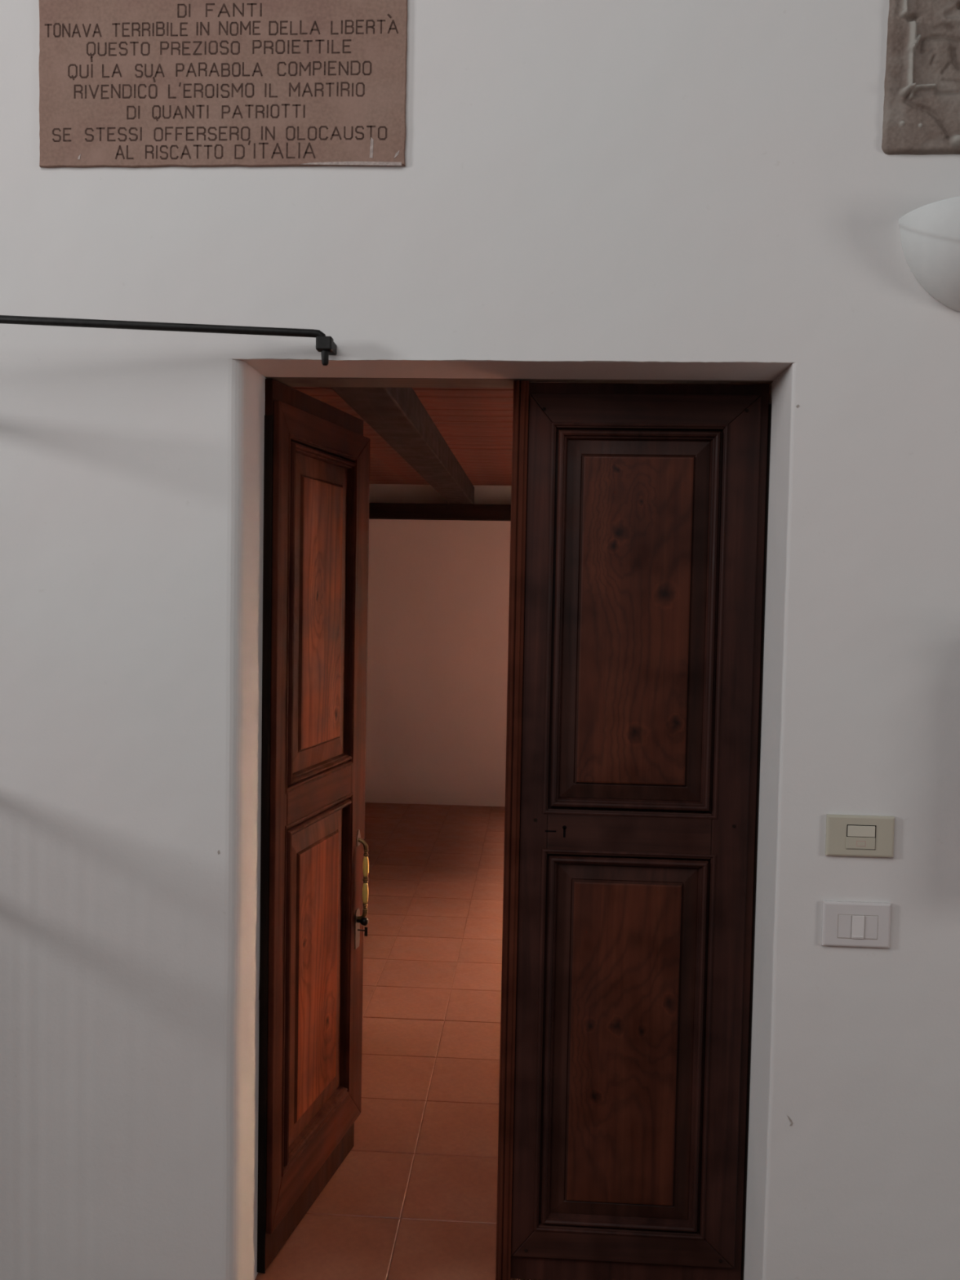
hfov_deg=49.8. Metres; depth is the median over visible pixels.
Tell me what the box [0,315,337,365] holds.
rod
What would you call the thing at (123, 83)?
inscribed plaque
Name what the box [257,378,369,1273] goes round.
door leaf
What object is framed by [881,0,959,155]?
relief plaque
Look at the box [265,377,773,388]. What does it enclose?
trim
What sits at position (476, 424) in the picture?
ceiling
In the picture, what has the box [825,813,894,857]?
light switch
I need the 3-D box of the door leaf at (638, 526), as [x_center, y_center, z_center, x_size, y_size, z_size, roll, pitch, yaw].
[0.310,0.421,2.136,0.518,1.884,0.044,1,3,3]
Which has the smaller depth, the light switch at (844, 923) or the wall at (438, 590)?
the light switch at (844, 923)
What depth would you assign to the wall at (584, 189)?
1.95 m
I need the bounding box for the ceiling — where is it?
[291,386,513,485]
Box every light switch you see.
[821,900,891,947]
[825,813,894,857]
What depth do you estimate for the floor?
3.18 m
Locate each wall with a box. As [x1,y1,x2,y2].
[0,0,959,1279]
[364,484,511,806]
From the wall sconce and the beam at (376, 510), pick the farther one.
the beam at (376, 510)
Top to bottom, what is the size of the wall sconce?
0.168 m
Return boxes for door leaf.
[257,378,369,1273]
[495,380,770,1279]
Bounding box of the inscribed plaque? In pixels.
[39,0,407,168]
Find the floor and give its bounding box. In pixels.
[254,802,530,1279]
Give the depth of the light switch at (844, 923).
1.93 m
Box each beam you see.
[330,386,474,504]
[368,502,511,520]
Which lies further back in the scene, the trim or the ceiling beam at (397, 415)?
the ceiling beam at (397, 415)
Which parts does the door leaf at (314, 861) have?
raised panel, rail, panel moulding, rail, raised panel, panel moulding, rail, lock plate, handle arm, knob, handle arm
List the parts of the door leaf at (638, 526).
rail, raised panel, panel moulding, rail, raised panel, panel moulding, rail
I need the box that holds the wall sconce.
[898,195,959,311]

